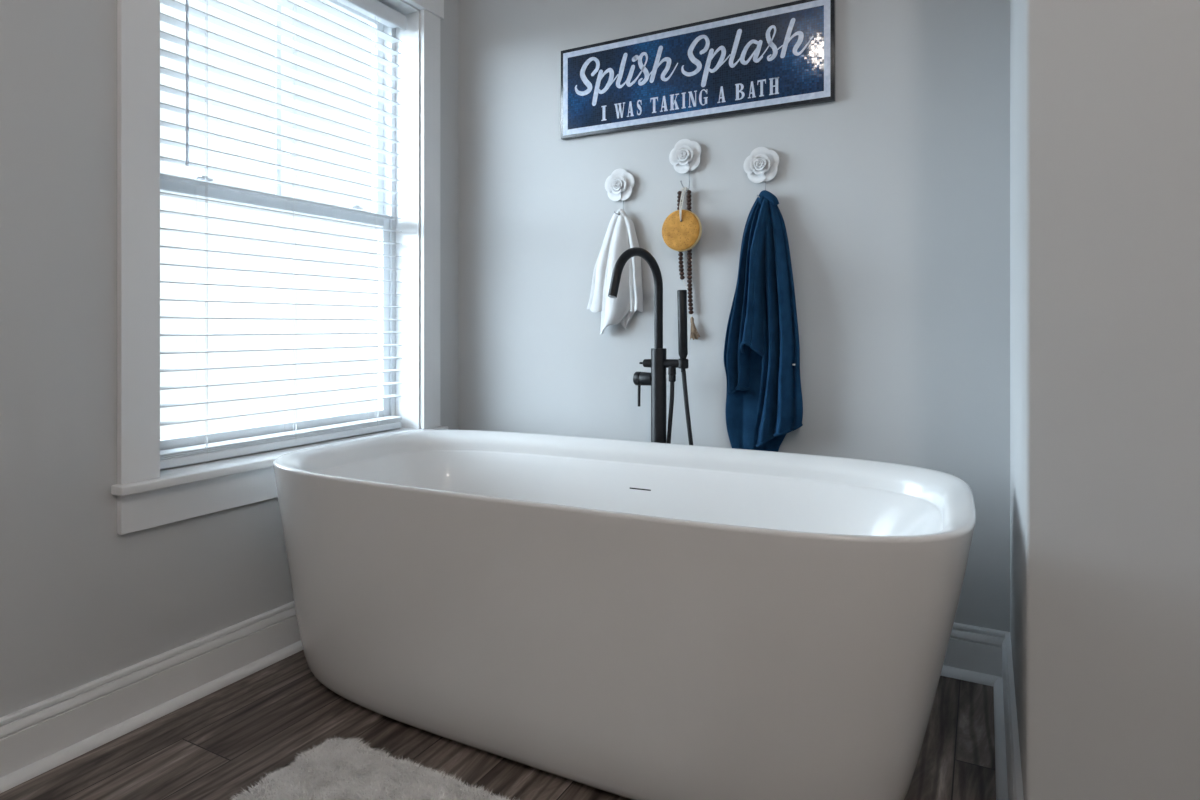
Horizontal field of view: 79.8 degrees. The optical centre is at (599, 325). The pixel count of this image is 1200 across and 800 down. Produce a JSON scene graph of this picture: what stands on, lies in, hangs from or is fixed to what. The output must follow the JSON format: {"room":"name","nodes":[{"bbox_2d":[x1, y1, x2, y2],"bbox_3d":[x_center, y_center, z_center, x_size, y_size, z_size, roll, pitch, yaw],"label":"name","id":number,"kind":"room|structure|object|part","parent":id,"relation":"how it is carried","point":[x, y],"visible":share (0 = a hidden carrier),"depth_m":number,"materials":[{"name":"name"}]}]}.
{"room":"bathroom","nodes":[
{"label":"bathroom","id":0,"kind":"room"},
{"bbox_2d":[0,0,457,716],"bbox_3d":[-1.677,-0.400,0.946,0.170,2.740,4.400,0,0,28],"label":"wall","id":1,"kind":"structure","parent":0,"point":[82,601],"depth_m":1.65,"materials":[{"name":"paint"}]},
{"bbox_2d":[0,601,300,777],"bbox_3d":[-1.594,0.900,0.901,0.020,0.140,4.400,0,0,28],"label":"baseboard","id":2,"kind":"structure","parent":1,"relation":"attached to","point":[33,733],"depth_m":1.75,"materials":[{"name":"paint"}]},
{"bbox_2d":[0,640,302,792],"bbox_3d":[-1.576,0.960,0.892,0.021,0.021,4.400,0,0,28],"label":"trim","id":3,"kind":"structure","parent":1,"relation":"attached to","point":[24,774],"depth_m":1.74,"materials":[{"name":"paint"}]},
{"bbox_2d":[111,0,447,534],"bbox_3d":[-0.956,-0.413,2.261,0.237,1.829,1.200,0,0,28],"label":"window","id":4,"kind":"structure","parent":1,"relation":"in","point":[148,496],"depth_m":2.08,"materials":[{"name":"paint"}]},
{"bbox_3d":[-1.132,-0.394,1.761,0.019,1.548,0.092,0,0,28],"label":"casing","id":5,"kind":"part","parent":4,"relation":"part of","materials":[{"name":"paint"}]},
{"bbox_3d":[-1.011,-0.019,2.292,0.026,0.790,0.902,0,0,28],"label":"sash","id":6,"kind":"part","parent":4,"relation":"part of","materials":[{"name":"plastic"}]},
{"bbox_3d":[-0.926,0.392,2.247,0.172,0.023,1.170,0,0,28],"label":"sill","id":7,"kind":"part","parent":4,"relation":"part of","materials":[{"name":"paint"}]},
{"bbox_2d":[160,0,406,469],"bbox_3d":[-0.960,-0.386,2.259,0.070,1.526,0.920,0,0,28],"label":"window blind","id":8,"kind":"object","parent":4,"relation":"attached to","point":[376,10],"visible":0.88,"depth_m":2.22,"materials":[{"name":"white plastic"}]},
{"bbox_3d":[-1.104,-0.370,1.998,0.061,1.480,0.017,0,0,37],"label":"ladder cord","id":9,"kind":"part","parent":8,"relation":"part of","materials":[{"name":"white fabric"}]},
{"bbox_3d":[-0.970,0.363,2.259,0.052,0.026,0.912,0,0,28],"label":"rail","id":10,"kind":"part","parent":8,"relation":"part of","materials":[{"name":"white plastic"}]},
{"bbox_3d":[-0.967,-0.370,2.254,0.061,1.480,0.017,0,0,37],"label":"ladder cord","id":11,"kind":"part","parent":8,"relation":"part of","materials":[{"name":"white fabric"}]},
{"bbox_3d":[-0.804,-0.370,2.556,0.061,1.480,0.017,0,0,37],"label":"ladder cord","id":12,"kind":"part","parent":8,"relation":"part of","materials":[{"name":"white fabric"}]},
{"bbox_3d":[-1.038,-0.767,2.307,0.028,0.785,0.902,0,0,28],"label":"sash","id":13,"kind":"part","parent":4,"relation":"part of","materials":[{"name":"plastic"}]},
{"bbox_3d":[-1.026,-0.381,2.300,0.076,1.562,0.946,0,0,28],"label":"track frame","id":14,"kind":"part","parent":4,"relation":"part of","materials":[{"name":"plastic"}]},
{"bbox_3d":[-0.874,-1.248,2.217,0.042,0.160,1.200,0,0,28],"label":"head casing","id":15,"kind":"part","parent":4,"relation":"part of","materials":[{"name":"paint"}]},
{"bbox_3d":[-0.635,-0.394,2.687,0.019,1.548,0.091,0,0,28],"label":"casing","id":16,"kind":"part","parent":4,"relation":"part of","materials":[{"name":"paint"}]},
{"bbox_2d":[0,650,995,799],"bbox_3d":[0.116,1.030,-0.017,4.240,0.120,4.740,0,0,28],"label":"floor","id":17,"kind":"structure","parent":0,"point":[216,746],"depth_m":1.64,"materials":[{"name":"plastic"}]},
{"bbox_2d":[231,735,522,799],"bbox_3d":[-0.391,0.955,1.193,0.904,0.028,0.692,0,0,28],"label":"bath rug","id":18,"kind":"object","parent":17,"relation":"on","point":[341,769],"visible":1,"depth_m":1.50,"materials":[{"name":"fur"}]},
{"bbox_2d":[273,430,975,799],"bbox_3d":[-0.016,0.660,1.808,1.703,0.620,0.798,0,0,26],"label":"bathtub","id":19,"kind":"object","parent":17,"relation":"on","point":[633,620],"visible":1,"depth_m":1.45,"materials":[{"name":"ceramic"}]},
{"bbox_2d":[608,247,692,444],"bbox_3d":[0.130,0.365,2.232,0.316,1.210,0.175,0,0,-28],"label":"tub faucet","id":20,"kind":"object","parent":17,"relation":"on","point":[658,363],"visible":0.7,"depth_m":2.25,"materials":[{"name":"black metal"}]},
{"bbox_3d":[0.111,-0.082,2.186,0.027,0.317,0.256,0,0,41],"label":"spout","id":21,"kind":"part","parent":20,"relation":"part of","materials":[{"name":"black metal"}]},
{"bbox_3d":[0.126,0.221,2.302,0.010,0.074,0.016,0,0,13],"label":"lever","id":22,"kind":"part","parent":20,"relation":"part of","materials":[{"name":"black metal"}]},
{"bbox_3d":[0.141,0.169,2.297,0.063,0.045,0.045,0,0,28],"label":"mixer handle","id":23,"kind":"part","parent":20,"relation":"part of","materials":[{"name":"black metal"}]},
{"bbox_3d":[0.146,0.119,2.294,0.042,0.027,0.027,0,0,28],"label":"diverter knob","id":24,"kind":"part","parent":20,"relation":"part of","materials":[{"name":"black metal"}]},
{"bbox_3d":[0.186,0.515,2.272,0.049,0.889,0.049,0,0,28],"label":"post","id":25,"kind":"part","parent":20,"relation":"part of","materials":[{"name":"black metal"}]},
{"bbox_3d":[0.213,0.118,2.258,0.122,0.029,0.027,0,0,28],"label":"cross arm","id":26,"kind":"part","parent":20,"relation":"part of","materials":[{"name":"black metal"}]},
{"bbox_2d":[668,366,675,381],"bbox_3d":[0.227,0.149,2.251,0.025,0.051,0.025,0,0,28],"label":"connector","id":27,"kind":"object","parent":20,"relation":"attached to","point":[671,369],"depth_m":2.24,"materials":[{"name":"black metal"}]},
{"bbox_2d":[458,0,1009,631],"bbox_3d":[0.303,-0.400,2.477,2.210,2.740,0.170,0,0,28],"label":"wall","id":28,"kind":"structure","parent":0,"point":[892,193],"depth_m":2.22,"materials":[{"name":"paint"}]},
{"bbox_2d":[605,169,634,214],"bbox_3d":[0.063,-0.464,2.481,0.114,0.165,0.046,0,0,28],"label":"wall hook","id":29,"kind":"object","parent":28,"relation":"attached to","point":[619,185],"visible":1,"depth_m":2.48,"materials":[{"name":"white ceramic"}]},
{"bbox_2d":[587,209,642,333],"bbox_3d":[0.041,-0.188,2.481,0.219,0.434,0.055,0,0,28],"label":"washcloth","id":30,"kind":"object","parent":29,"relation":"hanging from","point":[620,236],"visible":0.85,"depth_m":2.46,"materials":[{"name":"white fabric"}]},
{"bbox_2d":[669,139,700,190],"bbox_3d":[0.277,-0.532,2.366,0.113,0.175,0.046,0,0,28],"label":"wall hook","id":31,"kind":"object","parent":28,"relation":"attached to","point":[685,155],"visible":1,"depth_m":2.36,"materials":[{"name":"white ceramic"}]},
{"bbox_2d":[662,187,701,251],"bbox_3d":[0.268,-0.350,2.340,0.136,0.214,0.050,0,0,28],"label":"sponge","id":32,"kind":"object","parent":31,"relation":"hanging from","point":[682,229],"visible":1,"depth_m":2.32,"materials":[{"name":"fabric"}]},
{"bbox_2d":[677,188,699,339],"bbox_3d":[0.291,-0.206,2.367,0.080,0.503,0.022,0,0,28],"label":"bead garland","id":33,"kind":"object","parent":31,"relation":"hanging from","point":[693,332],"visible":0.77,"depth_m":2.36,"materials":[{"name":"wood"}]},
{"bbox_2d":[561,0,834,139],"bbox_3d":[0.283,-0.837,2.378,0.957,0.320,0.020,0,0,28],"label":"wall sign","id":34,"kind":"object","parent":28,"relation":"attached to","point":[782,56],"visible":1,"depth_m":2.33,"materials":[{"name":"blue metal"}]},
{"bbox_2d":[743,147,778,197],"bbox_3d":[0.502,-0.479,2.246,0.114,0.168,0.046,0,0,28],"label":"wall hook","id":35,"kind":"object","parent":28,"relation":"attached to","point":[761,165],"visible":0.94,"depth_m":2.24,"materials":[{"name":"white ceramic"}]},
{"bbox_2d":[724,190,802,451],"bbox_3d":[0.490,-0.001,2.204,0.256,0.841,0.123,0,0,28],"label":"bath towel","id":36,"kind":"object","parent":35,"relation":"hanging from","point":[764,401],"visible":1,"depth_m":2.20,"materials":[{"name":"blue fabric"}]},
{"bbox_2d":[940,665,1000,685],"bbox_3d":[0.262,0.960,2.369,1.900,0.021,0.021,0,0,28],"label":"trim","id":37,"kind":"structure","parent":28,"relation":"attached to","point":[961,674],"depth_m":1.96,"materials":[{"name":"paint"}]},
{"bbox_2d":[943,622,1008,676],"bbox_3d":[0.271,0.900,2.386,1.900,0.140,0.020,0,0,28],"label":"baseboard","id":38,"kind":"structure","parent":28,"relation":"attached to","point":[971,648],"depth_m":1.97,"materials":[{"name":"paint"}]},
{"bbox_2d":[1010,0,1199,799],"bbox_3d":[1.790,-0.400,1.092,2.000,2.740,0.862,0,0,28],"label":"wall","id":39,"kind":"structure","parent":0,"point":[1105,94],"depth_m":1.13,"materials":[{"name":"paint"}]},
{"bbox_2d":[993,677,1007,799],"bbox_3d":[0.873,0.960,1.562,0.021,0.021,0.901,0,0,28],"label":"trim","id":40,"kind":"structure","parent":39,"relation":"attached to","point":[999,726],"depth_m":1.63,"materials":[{"name":"paint"}]},
{"bbox_2d":[1002,632,1023,799],"bbox_3d":[0.896,0.900,1.562,0.020,0.140,0.881,0,0,28],"label":"baseboard","id":41,"kind":"structure","parent":39,"relation":"attached to","point":[1013,761],"depth_m":1.51,"materials":[{"name":"paint"}]}
]}

